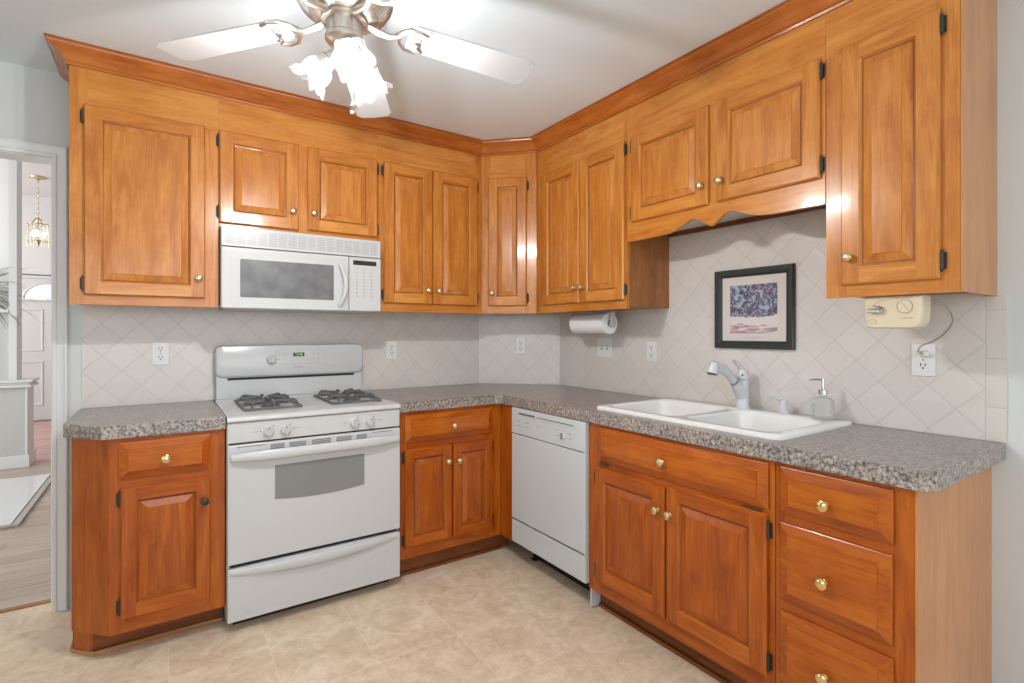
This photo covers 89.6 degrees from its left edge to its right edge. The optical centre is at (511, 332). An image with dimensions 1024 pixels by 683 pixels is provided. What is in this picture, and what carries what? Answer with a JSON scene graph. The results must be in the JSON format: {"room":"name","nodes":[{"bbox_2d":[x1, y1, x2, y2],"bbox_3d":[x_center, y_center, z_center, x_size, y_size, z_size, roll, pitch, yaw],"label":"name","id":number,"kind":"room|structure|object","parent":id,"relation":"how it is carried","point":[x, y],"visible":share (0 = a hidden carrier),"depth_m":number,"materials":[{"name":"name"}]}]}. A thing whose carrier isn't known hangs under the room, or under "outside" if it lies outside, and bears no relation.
{"room":"kitchen","nodes":[
{"label":"kitchen","id":0,"kind":"room"},
{"bbox_2d":[0,158,8,308],"bbox_3d":[-5.898,-1.099,4.384,2.460,1.729,0.060,0,0,-34],"label":"wall","id":1,"kind":"structure","parent":0,"point":[4,163],"depth_m":5.01,"materials":[{"name":"white paint"}]},
{"bbox_2d":[0,312,8,379],"bbox_3d":[-5.797,0.127,4.235,2.460,0.632,0.180,0,0,-34],"label":"wall ledge","id":2,"kind":"object","parent":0,"point":[4,333],"visible":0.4,"depth_m":4.83,"materials":[{"name":"grey paint"}]},
{"bbox_3d":[-5.792,-0.202,4.227,2.460,0.024,0.240,0,0,-34],"label":"trim","id":3,"kind":"structure","parent":2,"relation":"on","visible":0},
{"bbox_2d":[0,267,36,328],"bbox_3d":[-4.903,-0.338,4.716,0.335,0.621,0.939,0,0,44],"label":"potted plant","id":4,"kind":"object","parent":3,"relation":"on","point":[3,274],"visible":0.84,"depth_m":4.86,"materials":[{"name":"green plant"}]},
{"bbox_2d":[0,387,24,456],"bbox_3d":[-5.746,0.891,4.258,2.590,0.750,0.280,0,0,-34],"label":"wall partition","id":5,"kind":"structure","parent":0,"point":[12,400],"depth_m":4.82,"materials":[{"name":"grey paint"}]},
{"bbox_2d":[0,448,35,469],"bbox_3d":[-5.727,1.208,4.268,2.612,0.115,0.324,0,0,-34],"label":"baseboard","id":6,"kind":"structure","parent":5,"relation":"attached to","point":[20,461],"depth_m":4.82,"materials":[{"name":"white wood"}]},
{"bbox_2d":[0,377,39,387],"bbox_3d":[-5.719,0.479,4.276,2.635,0.070,0.376,0,0,-34],"label":"trim","id":7,"kind":"structure","parent":5,"relation":"on","point":[28,381],"depth_m":4.82,"materials":[{"name":"white wood"}]},
{"bbox_2d":[25,386,33,454],"bbox_3d":[-4.668,0.891,4.989,0.014,0.750,0.296,0,0,-34],"label":"trim","id":8,"kind":"structure","parent":5,"relation":"attached to","point":[29,391],"depth_m":4.95,"materials":[{"name":"white wood"}]},
{"bbox_2d":[9,160,21,379],"bbox_3d":[-4.750,-0.760,4.932,0.055,2.406,0.220,0,0,-34],"label":"wall column","id":9,"kind":"structure","parent":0,"point":[15,167],"depth_m":4.85,"materials":[{"name":"white paint"}]},
{"bbox_2d":[22,194,50,278],"bbox_3d":[-6.205,-0.349,7.885,6.120,3.230,0.100,0,0,-34],"label":"wall","id":10,"kind":"structure","parent":0,"point":[35,260],"depth_m":7.40,"materials":[{"name":"white paint"}]},
{"bbox_2d":[0,274,50,421],"bbox_3d":[-6.750,0.201,7.415,1.400,2.130,0.063,0,0,-34],"label":"door","id":11,"kind":"structure","parent":10,"relation":"in","point":[36,333],"depth_m":7.38,"materials":[{"name":"white paint"}]},
{"bbox_2d":[22,161,50,196],"bbox_3d":[-4.331,-2.004,5.120,6.120,0.080,6.880,0,0,-34],"label":"ceiling","id":12,"kind":"structure","parent":0,"point":[29,185],"depth_m":6.65,"materials":[{"name":"white paint"}]},
{"bbox_2d":[26,175,49,247],"bbox_3d":[-5.976,-1.521,6.500,0.218,0.884,0.216,0,0,-34],"label":"pendant lantern","id":13,"kind":"object","parent":12,"relation":"hanging from","point":[36,177],"visible":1,"depth_m":6.49,"materials":[{"name":"gold metal"}]},
{"bbox_2d":[0,61,475,607],"bbox_3d":[-2.367,-0.349,2.223,6.120,3.230,0.120,0,0,-34],"label":"wall","id":14,"kind":"structure","parent":0,"point":[34,103],"depth_m":2.34,"materials":[{"name":"grey paint"}]},
{"bbox_2d":[0,137,67,612],"bbox_3d":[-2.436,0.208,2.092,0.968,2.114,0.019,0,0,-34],"label":"trim","id":15,"kind":"structure","parent":14,"relation":"attached to","point":[59,154],"depth_m":2.35,"materials":[{"name":"white wood"}]},
{"bbox_2d":[69,65,218,307],"bbox_3d":[-1.678,-0.650,2.387,0.537,1.062,0.367,0,0,-34],"label":"upper cabinet","id":16,"kind":"object","parent":14,"relation":"attached to","point":[144,156],"visible":0.98,"depth_m":2.25,"materials":[{"name":"brown wood"}]},
{"bbox_2d":[216,98,378,240],"bbox_3d":[-1.139,-0.840,2.751,0.786,0.680,0.367,0,0,-34],"label":"upper cabinet","id":17,"kind":"object","parent":14,"relation":"attached to","point":[279,171],"visible":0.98,"depth_m":2.60,"materials":[{"name":"brown wood"}]},
{"bbox_2d":[215,225,380,313],"bbox_3d":[-1.120,-0.305,2.728,0.760,0.386,0.422,0,0,-34],"label":"microwave","id":18,"kind":"object","parent":14,"relation":"attached to","point":[261,270],"visible":1,"depth_m":2.56,"materials":[{"name":"white plastic"}]},
{"bbox_2d":[356,269,372,297],"bbox_3d":[-0.788,-0.264,2.749,0.091,0.150,0.001,0,0,-34],"label":"keypad","id":19,"kind":"object","parent":18,"relation":"attached to","point":[364,277],"depth_m":2.75,"materials":[{"name":"grey plastic"}]},
{"bbox_2d":[378,134,480,313],"bbox_3d":[-0.544,-0.650,3.155,0.663,1.062,0.367,0,0,-34],"label":"upper cabinet","id":20,"kind":"object","parent":14,"relation":"attached to","point":[429,196],"visible":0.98,"depth_m":3.01,"materials":[{"name":"brown wood"}]},
{"bbox_2d":[460,153,574,313],"bbox_3d":[0.007,-0.650,3.341,0.799,1.062,0.390,0,0,11],"label":"upper cabinet","id":21,"kind":"object","parent":14,"relation":"attached to","point":[508,182],"visible":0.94,"depth_m":3.18,"materials":[{"name":"brown wood"}]},
{"bbox_2d":[0,420,720,682],"bbox_3d":[-2.726,1.296,2.753,6.120,0.060,12.600,0,0,-34],"label":"floor","id":22,"kind":"structure","parent":0,"point":[502,615],"depth_m":2.14,"materials":[{"name":"beige tile"}]},
{"bbox_2d":[0,599,50,612],"bbox_3d":[-2.512,1.263,2.203,0.858,0.006,0.030,0,0,-34],"label":"trim","id":23,"kind":"structure","parent":22,"relation":"on","point":[47,600],"depth_m":2.38,"materials":[{"name":"brown wood"}]},
{"bbox_2d":[0,474,50,528],"bbox_3d":[-4.209,1.255,3.581,1.395,0.022,1.465,0,0,-34],"label":"rug","id":24,"kind":"object","parent":22,"relation":"on","point":[18,495],"visible":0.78,"depth_m":3.94,"materials":[{"name":"white"}]},
{"bbox_2d":[70,429,224,656],"bbox_3d":[-1.590,0.836,2.271,0.522,0.860,0.669,0,0,-34],"label":"base cabinet","id":25,"kind":"object","parent":22,"relation":"on","point":[148,512],"visible":0.98,"depth_m":2.02,"materials":[{"name":"brown wood"}]},
{"bbox_2d":[63,400,225,439],"bbox_3d":[-1.602,0.378,2.278,0.540,0.053,0.633,0,0,-34],"label":"countertop","id":26,"kind":"structure","parent":25,"relation":"on","point":[117,422],"depth_m":2.11,"materials":[{"name":"stone"}]},
{"bbox_2d":[214,344,400,624],"bbox_3d":[-1.042,0.667,2.613,0.760,1.198,0.681,0,0,-34],"label":"gas range","id":27,"kind":"object","parent":22,"relation":"on","point":[312,458],"visible":1,"depth_m":2.39,"materials":[{"name":"white metal"}]},
{"bbox_2d":[214,392,400,422],"bbox_3d":[-1.052,0.362,2.627,0.760,0.034,0.646,0,0,-34],"label":"cooktop","id":28,"kind":"object","parent":27,"relation":"in","point":[308,406],"depth_m":2.47,"materials":[{"name":"white metal"}]},
{"bbox_2d":[395,404,513,577],"bbox_3d":[-0.301,0.836,2.839,0.709,0.860,0.339,0,0,-34],"label":"base cabinet","id":29,"kind":"object","parent":22,"relation":"on","point":[450,458],"depth_m":2.78,"materials":[{"name":"brown wood"}]},
{"bbox_2d":[512,407,600,606],"bbox_3d":[0.409,0.836,2.752,0.630,0.858,0.596,0,0,-34],"label":"dishwasher","id":30,"kind":"object","parent":22,"relation":"on","point":[550,453],"visible":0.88,"depth_m":2.54,"materials":[{"name":"white metal"}]},
{"bbox_2d":[589,423,775,682],"bbox_3d":[0.827,0.836,2.151,0.669,0.860,0.862,0,0,-34],"label":"base cabinet","id":31,"kind":"object","parent":22,"relation":"on","point":[682,536],"visible":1,"depth_m":1.90,"materials":[{"name":"brown wood"}]},
{"bbox_2d":[363,383,1005,491],"bbox_3d":[0.324,0.378,2.380,1.233,0.053,2.625,0,0,-34],"label":"countertop","id":32,"kind":"structure","parent":31,"relation":"on","point":[910,460],"depth_m":1.73,"materials":[{"name":"stone"}]},
{"bbox_2d":[597,398,851,439],"bbox_3d":[0.846,0.430,2.183,0.541,0.186,0.872,0,0,-34],"label":"sink","id":33,"kind":"object","parent":32,"relation":"in","point":[761,423],"visible":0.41,"depth_m":2.15,"materials":[{"name":"white ceramic"}]},
{"bbox_2d":[707,359,749,408],"bbox_3d":[0.948,0.227,2.262,0.246,0.219,0.062,0,0,-27],"label":"faucet","id":34,"kind":"object","parent":33,"relation":"on","point":[739,383],"visible":1,"depth_m":2.27,"materials":[{"name":"grey"}]},
{"bbox_2d":[769,396,789,413],"bbox_3d":[1.116,0.300,2.148,0.087,0.072,0.045,0,0,-25],"label":"soap pump","id":35,"kind":"object","parent":33,"relation":"on","point":[783,408],"visible":1,"depth_m":2.14,"materials":[{"name":"grey"}]},
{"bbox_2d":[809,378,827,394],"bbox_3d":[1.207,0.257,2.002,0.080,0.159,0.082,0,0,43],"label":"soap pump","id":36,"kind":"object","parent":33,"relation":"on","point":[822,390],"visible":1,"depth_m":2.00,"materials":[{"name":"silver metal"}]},
{"bbox_2d":[776,462,991,682],"bbox_3d":[1.175,0.836,1.639,0.670,0.860,0.372,0,0,-34],"label":"base cabinet","id":37,"kind":"object","parent":22,"relation":"on","point":[876,582],"visible":0.98,"depth_m":1.47,"materials":[{"name":"brown wood"}]},
{"bbox_2d":[0,0,785,139],"bbox_3d":[-0.217,-1.222,0.298,4.720,0.080,5.720,0,0,-34],"label":"ceiling","id":38,"kind":"structure","parent":0,"point":[582,52],"depth_m":2.09,"materials":[{"name":"white paint"}]},
{"bbox_2d":[157,0,534,117],"bbox_3d":[-0.462,-0.906,1.508,1.163,0.551,1.160,0,0,-34],"label":"ceiling fan","id":39,"kind":"object","parent":38,"relation":"hanging from","point":[345,23],"visible":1,"depth_m":1.58,"materials":[{"name":"white wood"}]},
{"bbox_2d":[479,313,559,384],"bbox_3d":[0.047,0.042,3.545,0.400,2.448,0.400,0,0,-34],"label":"wall","id":40,"kind":"structure","parent":0,"point":[539,313],"depth_m":3.55,"materials":[{"name":"grey paint"}]},
{"bbox_2d":[564,0,1023,682],"bbox_3d":[1.721,0.042,1.539,0.120,2.448,5.600,0,0,-34],"label":"wall","id":41,"kind":"structure","parent":0,"point":[1008,474],"depth_m":1.64,"materials":[{"name":"grey paint"}]},
{"bbox_2d":[43,0,852,155],"bbox_3d":[-0.134,-1.142,2.449,3.743,0.076,1.515,0,0,12],"label":"crown molding","id":42,"kind":"structure","parent":41,"relation":"attached to","point":[788,15],"depth_m":2.36,"materials":[{"name":"brown wood"}]},
{"bbox_2d":[82,209,1006,442],"bbox_3d":[-0.052,-0.087,2.776,3.657,0.876,1.552,0,0,12],"label":"tile backsplash","id":43,"kind":"structure","parent":41,"relation":"attached to","point":[866,372],"depth_m":2.51,"materials":[{"name":"white tile"}]},
{"bbox_2d":[152,342,168,364],"bbox_3d":[-1.745,0.103,2.560,0.070,0.115,0.007,0,0,-34],"label":"wall outlet","id":44,"kind":"object","parent":43,"relation":"attached to","point":[160,350],"visible":1,"depth_m":2.56,"materials":[{"name":"white plastic"}]},
{"bbox_2d":[156,355,164,360],"bbox_3d":[-1.744,0.124,2.558,0.033,0.028,0.002,0,0,-34],"label":"receptacle","id":45,"kind":"object","parent":44,"relation":"attached to","point":[158,357],"depth_m":2.56,"materials":[{"name":"white plastic"}]},
{"bbox_2d":[156,346,164,351],"bbox_3d":[-1.744,0.082,2.558,0.033,0.028,0.002,0,0,-34],"label":"receptacle","id":46,"kind":"object","parent":44,"relation":"attached to","point":[158,348],"depth_m":2.56,"materials":[{"name":"white plastic"}]},
{"bbox_2d":[386,341,396,358],"bbox_3d":[-0.755,0.109,3.231,0.070,0.115,0.007,0,0,-34],"label":"wall outlet","id":47,"kind":"object","parent":43,"relation":"attached to","point":[391,346],"visible":1,"depth_m":3.23,"materials":[{"name":"white plastic"}]},
{"bbox_2d":[516,337,525,353],"bbox_3d":[0.059,0.090,3.529,0.070,0.115,0.007,0,0,11],"label":"wall outlet","id":48,"kind":"object","parent":43,"relation":"attached to","point":[520,341],"visible":1,"depth_m":3.52,"materials":[{"name":"white plastic"}]},
{"bbox_2d":[598,338,611,357],"bbox_3d":[0.558,0.091,3.123,0.014,0.115,0.120,0,0,-34],"label":"wall outlet","id":49,"kind":"object","parent":43,"relation":"attached to","point":[604,344],"visible":1,"depth_m":3.12,"materials":[{"name":"white plastic"}]},
{"bbox_2d":[647,341,656,361],"bbox_3d":[0.765,0.103,2.824,0.007,0.115,0.070,0,0,-34],"label":"wall outlet","id":50,"kind":"object","parent":43,"relation":"attached to","point":[651,345],"visible":1,"depth_m":2.82,"materials":[{"name":"white plastic"}]},
{"bbox_2d":[714,263,795,349],"bbox_3d":[1.088,-0.110,2.335,0.020,0.366,0.377,0,0,-34],"label":"framed picture","id":51,"kind":"object","parent":43,"relation":"attached to","point":[755,308],"visible":1,"depth_m":2.32,"materials":[{"name":"black"}]},
{"bbox_2d":[730,282,777,332],"bbox_3d":[1.093,-0.108,2.339,0.001,0.222,0.226,0,0,-34],"label":"print","id":52,"kind":"object","parent":51,"relation":"attached to","point":[753,305],"depth_m":2.33,"materials":[{"name":"multicoloured paper"}]},
{"bbox_2d":[911,343,935,376],"bbox_3d":[1.448,0.096,1.815,0.007,0.115,0.070,0,0,-34],"label":"wall outlet","id":53,"kind":"object","parent":43,"relation":"attached to","point":[920,366],"visible":0.96,"depth_m":1.81,"materials":[{"name":"white plastic"}]},
{"bbox_2d":[917,350,926,357],"bbox_3d":[1.446,0.075,1.814,0.002,0.028,0.033,0,0,-34],"label":"receptacle","id":54,"kind":"object","parent":53,"relation":"attached to","point":[918,354],"depth_m":1.82,"materials":[{"name":"white plastic"}]},
{"bbox_2d":[917,362,928,369],"bbox_3d":[1.446,0.117,1.814,0.002,0.028,0.033,0,0,-34],"label":"receptacle","id":55,"kind":"object","parent":53,"relation":"attached to","point":[920,365],"depth_m":1.81,"materials":[{"name":"white plastic"}]},
{"bbox_2d":[537,110,668,312],"bbox_3d":[0.474,-0.650,2.930,0.367,1.062,0.742,0,0,-34],"label":"upper cabinet","id":56,"kind":"object","parent":41,"relation":"attached to","point":[586,262],"visible":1,"depth_m":2.74,"materials":[{"name":"brown wood"}]},
{"bbox_2d":[571,311,615,327],"bbox_3d":[0.466,-0.072,2.997,0.052,0.092,0.336,0,0,-34],"label":"paper towel holder","id":57,"kind":"object","parent":56,"relation":"attached to","point":[612,323],"visible":0.66,"depth_m":2.86,"materials":[{"name":"grey plastic"}]},
{"bbox_2d":[569,313,616,333],"bbox_3d":[0.469,-0.052,2.994,0.120,0.120,0.286,0,0,-34],"label":"paper towel roll","id":58,"kind":"object","parent":57,"relation":"hanging from","point":[592,323],"visible":0.9,"depth_m":2.93,"materials":[{"name":"white paper"}]},
{"bbox_2d":[627,14,825,242],"bbox_3d":[0.940,-0.814,2.243,0.367,0.733,0.922,0,0,-34],"label":"upper cabinet","id":59,"kind":"object","parent":41,"relation":"attached to","point":[742,140],"visible":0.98,"depth_m":2.07,"materials":[{"name":"brown wood"}]},
{"bbox_2d":[826,0,996,298],"bbox_3d":[1.306,-0.650,1.710,0.374,1.062,0.370,0,0,-34],"label":"upper cabinet","id":60,"kind":"object","parent":41,"relation":"attached to","point":[911,85],"visible":1,"depth_m":1.59,"materials":[{"name":"brown wood"}]},
{"bbox_2d":[864,295,930,328],"bbox_3d":[1.230,-0.065,1.657,0.090,0.104,0.163,0,0,-34],"label":"can opener","id":61,"kind":"object","parent":60,"relation":"attached to","point":[907,311],"visible":1,"depth_m":1.63,"materials":[{"name":"beige plastic"}]},
{"bbox_2d":[917,299,953,356],"bbox_3d":[1.401,-0.010,1.705,0.091,0.193,0.229,0,0,36],"label":"power cord","id":62,"kind":"object","parent":61,"relation":"attached to","point":[924,353],"visible":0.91,"depth_m":1.74,"materials":[{"name":"grey plastic"}]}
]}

